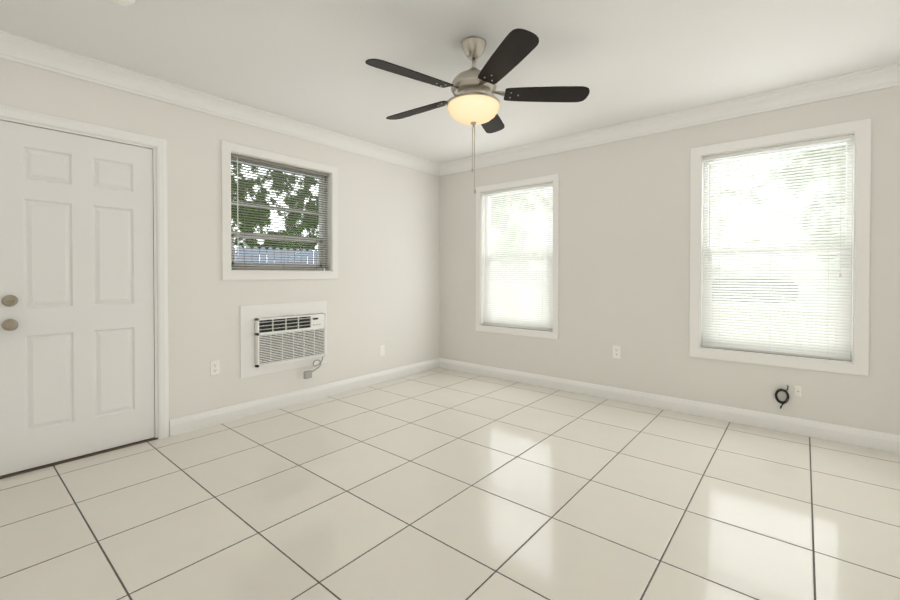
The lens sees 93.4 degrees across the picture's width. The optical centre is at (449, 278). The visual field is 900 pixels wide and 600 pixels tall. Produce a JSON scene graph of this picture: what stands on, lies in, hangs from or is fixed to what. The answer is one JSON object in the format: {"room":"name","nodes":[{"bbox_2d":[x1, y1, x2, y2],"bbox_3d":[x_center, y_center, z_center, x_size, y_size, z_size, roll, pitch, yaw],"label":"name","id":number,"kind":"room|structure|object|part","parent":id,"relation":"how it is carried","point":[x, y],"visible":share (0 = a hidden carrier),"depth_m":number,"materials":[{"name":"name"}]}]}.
{"room":"empty living room","nodes":[
{"label":"empty living room","id":0,"kind":"room"},
{"bbox_2d":[0,58,439,419],"bbox_3d":[-1.712,-0.125,3.541,0.200,2.494,5.100,1,1,40],"label":"wall","id":1,"kind":"structure","parent":0,"point":[380,290],"depth_m":3.51,"materials":[{"name":"paint"}]},
{"bbox_2d":[0,120,154,475],"bbox_3d":[-2.329,0.108,2.689,0.040,2.014,0.752,1,1,40],"label":"door","id":2,"kind":"structure","parent":1,"relation":"in","point":[77,281],"depth_m":2.64,"materials":[{"name":"white paint"}]},
{"bbox_2d":[1,295,17,306],"bbox_3d":[-2.510,0.126,2.419,0.030,0.067,0.067,1,1,40],"label":"deadbolt","id":3,"kind":"object","parent":2,"relation":"attached to","point":[9,300],"depth_m":2.42,"materials":[{"name":"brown metal"}]},
{"bbox_2d":[2,319,17,330],"bbox_3d":[-2.494,0.265,2.407,0.070,0.067,0.067,1,1,40],"label":"door knob","id":4,"kind":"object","parent":2,"relation":"attached to","point":[10,325],"depth_m":2.39,"materials":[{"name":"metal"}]},
{"bbox_2d":[0,105,168,438],"bbox_3d":[-2.379,0.074,2.731,0.218,2.113,0.918,1,1,40],"label":"door frame","id":5,"kind":"structure","parent":1,"relation":"attached to","point":[160,144],"depth_m":2.97,"materials":[{"name":"white paint"}]},
{"bbox_2d":[210,360,219,375],"bbox_3d":[-1.810,0.686,3.270,0.008,0.115,0.070,1,1,40],"label":"outlet","id":6,"kind":"object","parent":1,"relation":"attached to","point":[214,367],"visible":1,"depth_m":3.27,"materials":[{"name":"white plastic"}]},
{"bbox_2d":[0,30,443,175],"bbox_3d":[-1.596,-1.313,3.432,0.102,0.115,4.700,1,1,40],"label":"crown molding","id":7,"kind":"structure","parent":1,"relation":"attached to","point":[25,51],"depth_m":3.04,"materials":[{"name":"white paint"}]},
{"bbox_2d":[221,140,337,279],"bbox_3d":[-1.492,-0.535,3.758,0.174,1.086,1.071,1,1,40],"label":"window","id":8,"kind":"structure","parent":1,"relation":"in","point":[277,218],"depth_m":3.71,"materials":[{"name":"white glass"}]},
{"bbox_3d":[-1.530,-0.535,3.789,0.077,0.950,0.935,1,1,40],"label":"left window sash","id":9,"kind":"part","parent":8,"relation":"part of","materials":[{"name":"clear glass"}]},
{"bbox_2d":[231,153,328,270],"bbox_3d":[-1.466,-0.538,3.736,0.028,0.928,0.911,1,1,40],"label":"window blind","id":10,"kind":"object","parent":8,"relation":"attached to","point":[281,166],"visible":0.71,"depth_m":3.70,"materials":[{"name":"beige plastic"}]},
{"bbox_2d":[237,158,324,270],"bbox_3d":[-1.450,-0.523,3.718,0.016,0.907,0.811,1,1,40],"label":"wand","id":11,"kind":"object","parent":10,"relation":"hanging from","point":[237,203],"visible":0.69,"depth_m":3.40,"materials":[{"name":"white paint"}]},
{"bbox_2d":[240,301,326,378],"bbox_3d":[-1.560,0.554,3.831,0.511,0.679,0.803,1,1,40],"label":"air conditioner","id":12,"kind":"object","parent":1,"relation":"in","point":[279,337],"visible":1,"depth_m":3.65,"materials":[{"name":"white paint"}]},
{"bbox_3d":[-1.241,0.796,3.869,0.066,0.194,0.212,1,1,40],"label":"cord","id":13,"kind":"part","parent":12,"relation":"part of","materials":[{"name":"grey plastic"}]},
{"bbox_2d":[169,358,440,435],"bbox_3d":[-1.071,1.058,4.153,0.017,0.115,2.918,1,1,40],"label":"baseboard","id":14,"kind":"structure","parent":1,"relation":"attached to","point":[193,422],"depth_m":3.72,"materials":[{"name":"white paint"}]},
{"bbox_2d":[380,345,384,355],"bbox_3d":[-0.729,0.777,4.566,0.008,0.115,0.070,1,1,40],"label":"outlet","id":15,"kind":"object","parent":1,"relation":"attached to","point":[382,350],"visible":1,"depth_m":4.57,"materials":[{"name":"white plastic"}]},
{"bbox_2d":[0,368,899,599],"bbox_3d":[0.053,1.198,2.081,4.800,0.120,5.100,1,1,40],"label":"floor","id":16,"kind":"structure","parent":0,"point":[440,484],"depth_m":2.10,"materials":[{"name":"tile"}]},
{"bbox_2d":[0,437,157,478],"bbox_3d":[-2.365,1.124,2.730,0.154,0.014,0.794,1,1,40],"label":"threshold","id":17,"kind":"object","parent":16,"relation":"on","point":[71,459],"visible":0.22,"depth_m":2.64,"materials":[{"name":"brown metal"}]},
{"bbox_2d":[0,0,899,163],"bbox_3d":[0.053,-1.416,2.053,4.800,0.120,5.100,1,1,40],"label":"ceiling","id":18,"kind":"structure","parent":0,"point":[624,61],"depth_m":2.53,"materials":[{"name":"paint"}]},
{"bbox_2d":[109,0,135,5],"bbox_3d":[-1.575,-1.337,2.014,0.132,0.038,0.132,1,1,40],"label":"smoke detector","id":19,"kind":"object","parent":18,"relation":"attached to","point":[124,2],"visible":1,"depth_m":2.03,"materials":[{"name":"white plastic"}]},
{"bbox_2d":[436,36,518,105],"bbox_3d":[0.122,-1.182,2.462,0.530,0.356,0.540,1,1,40],"label":"motor","id":20,"kind":"object","parent":18,"relation":"hanging from","point":[467,82],"visible":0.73,"depth_m":2.39,"materials":[{"name":"silver metal"}]},
{"bbox_2d":[365,59,452,87],"bbox_3d":[-0.203,-1.065,2.205,0.487,0.037,0.136,0,1,-35],"label":"blade","id":21,"kind":"object","parent":20,"relation":"attached to","point":[377,63],"depth_m":2.18,"materials":[{"name":"black wood"}]},
{"bbox_2d":[386,101,447,119],"bbox_3d":[-0.208,-1.070,2.702,0.487,0.037,0.136,0,1,37],"label":"blade","id":22,"kind":"object","parent":20,"relation":"attached to","point":[429,107],"depth_m":2.69,"materials":[{"name":"black wood"}]},
{"bbox_2d":[448,95,499,124],"bbox_3d":[0.137,-0.954,2.458,0.300,0.100,0.300,1,1,40],"label":"bowl","id":23,"kind":"object","parent":20,"relation":"attached to","point":[469,109],"visible":0.96,"depth_m":2.37,"materials":[{"name":"white glass"}]},
{"bbox_2d":[471,122,476,193],"bbox_3d":[0.136,-0.699,2.460,0.039,0.418,0.036,1,1,40],"label":"pull chain","id":24,"kind":"object","parent":23,"relation":"hanging from","point":[473,124],"visible":0.98,"depth_m":2.45,"materials":[{"name":"silver metal"}]},
{"bbox_2d":[481,114,504,132],"bbox_3d":[0.264,-1.072,2.859,0.136,0.037,0.487,0,1,19],"label":"blade","id":25,"kind":"object","parent":20,"relation":"attached to","point":[495,124],"depth_m":2.96,"materials":[{"name":"black wood"}]},
{"bbox_2d":[478,28,538,84],"bbox_3d":[0.271,-1.063,2.055,0.136,0.037,0.487,0,1,-17],"label":"blade","id":26,"kind":"object","parent":20,"relation":"attached to","point":[515,48],"depth_m":2.01,"materials":[{"name":"black wood"}]},
{"bbox_2d":[504,86,589,101],"bbox_3d":[0.560,-1.067,2.460,0.487,0.037,0.136,0,1,1],"label":"blade","id":27,"kind":"object","parent":20,"relation":"attached to","point":[553,93],"depth_m":2.45,"materials":[{"name":"black wood"}]},
{"bbox_2d":[440,85,899,434],"bbox_3d":[1.624,-0.129,3.947,4.400,2.494,0.200,1,1,40],"label":"wall","id":28,"kind":"structure","parent":0,"point":[624,244],"depth_m":3.71,"materials":[{"name":"paint"}]},
{"bbox_2d":[476,174,558,339],"bbox_3d":[0.746,-0.223,4.644,1.026,1.661,0.174,1,1,40],"label":"window","id":29,"kind":"structure","parent":28,"relation":"in","point":[528,227],"depth_m":4.60,"materials":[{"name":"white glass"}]},
{"bbox_2d":[483,182,552,330],"bbox_3d":[0.723,-0.226,4.617,0.882,1.519,0.028,1,1,40],"label":"window blind","id":30,"kind":"object","parent":29,"relation":"attached to","point":[520,271],"visible":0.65,"depth_m":4.59,"materials":[{"name":"white plastic"}]},
{"bbox_2d":[485,195,547,277],"bbox_3d":[0.706,-0.483,4.599,0.782,0.953,0.016,1,1,40],"label":"wand","id":31,"kind":"object","parent":30,"relation":"hanging from","point":[485,240],"visible":0.96,"depth_m":4.84,"materials":[{"name":"white paint"}]},
{"bbox_3d":[0.777,-0.223,4.682,0.906,1.541,0.077,1,1,40],"label":"back window sash","id":32,"kind":"part","parent":29,"relation":"part of","materials":[{"name":"white plastic"}]},
{"bbox_2d":[487,325,552,331],"bbox_3d":[0.730,0.535,4.633,0.886,0.001,0.087,1,1,40],"label":"window sill","id":33,"kind":"structure","parent":28,"relation":"attached to","point":[519,328],"depth_m":4.56,"materials":[{"name":"grey"}]},
{"bbox_2d":[613,345,620,358],"bbox_3d":[1.531,0.674,3.898,0.070,0.115,0.008,1,1,40],"label":"outlet","id":34,"kind":"object","parent":28,"relation":"attached to","point":[616,351],"visible":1,"depth_m":3.89,"materials":[{"name":"white plastic"}]},
{"bbox_2d":[440,62,899,174],"bbox_3d":[1.531,-1.317,3.816,4.170,0.115,0.102,1,1,40],"label":"crown molding","id":35,"kind":"structure","parent":28,"relation":"attached to","point":[886,76],"depth_m":3.39,"materials":[{"name":"white paint"}]},
{"bbox_2d":[441,358,899,453],"bbox_3d":[1.547,1.061,3.884,4.380,0.115,0.017,1,1,40],"label":"baseboard","id":36,"kind":"structure","parent":28,"relation":"attached to","point":[882,441],"depth_m":3.44,"materials":[{"name":"white paint"}]},
{"bbox_2d":[704,347,851,361],"bbox_3d":[2.427,0.563,3.216,0.896,0.001,0.087,1,1,40],"label":"window sill","id":37,"kind":"structure","parent":28,"relation":"attached to","point":[778,354],"depth_m":3.15,"materials":[{"name":"grey"}]},
{"bbox_2d":[689,118,870,375],"bbox_3d":[2.443,-0.211,3.227,1.062,1.719,0.174,1,1,40],"label":"window","id":38,"kind":"structure","parent":28,"relation":"in","point":[779,222],"depth_m":3.03,"materials":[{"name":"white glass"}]},
{"bbox_2d":[702,134,852,360],"bbox_3d":[2.421,-0.214,3.200,0.892,1.551,0.028,1,1,40],"label":"window blind","id":39,"kind":"object","parent":38,"relation":"attached to","point":[814,276],"visible":0.96,"depth_m":3.16,"materials":[{"name":"white plastic"}]},
{"bbox_2d":[709,140,841,276],"bbox_3d":[2.403,-0.487,3.182,0.792,0.953,0.016,1,1,40],"label":"wand","id":40,"kind":"object","parent":39,"relation":"hanging from","point":[709,216],"visible":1,"depth_m":3.43,"materials":[{"name":"white paint"}]},
{"bbox_3d":[2.474,-0.211,3.264,0.916,1.573,0.077,1,1,40],"label":"back window sash","id":41,"kind":"part","parent":38,"relation":"part of","materials":[{"name":"white plastic"}]},
{"bbox_2d":[775,385,788,408],"bbox_3d":[2.441,0.869,3.118,0.085,0.180,0.036,1,1,40],"label":"cord","id":42,"kind":"object","parent":28,"relation":"attached to","point":[778,400],"visible":1,"depth_m":3.11,"materials":[{"name":"black plastic"}]},
{"bbox_2d":[794,386,801,396],"bbox_3d":[2.519,0.817,3.070,0.040,0.075,0.014,1,1,40],"label":"outlet plate","id":43,"kind":"object","parent":28,"relation":"attached to","point":[797,390],"visible":1,"depth_m":3.07,"materials":[{"name":"white plastic"}]},
{"label":"outside","id":44,"kind":"structure","parent":0,"visible":0},
{"bbox_2d":[231,162,318,263],"bbox_3d":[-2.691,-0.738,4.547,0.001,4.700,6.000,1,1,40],"label":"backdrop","id":45,"kind":"structure","parent":44,"point":[281,250],"depth_m":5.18,"materials":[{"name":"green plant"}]},
{"bbox_2d":[491,146,845,347],"bbox_3d":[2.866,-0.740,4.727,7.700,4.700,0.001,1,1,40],"label":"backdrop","id":46,"kind":"structure","parent":44,"point":[742,227],"depth_m":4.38,"materials":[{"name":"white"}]}
]}

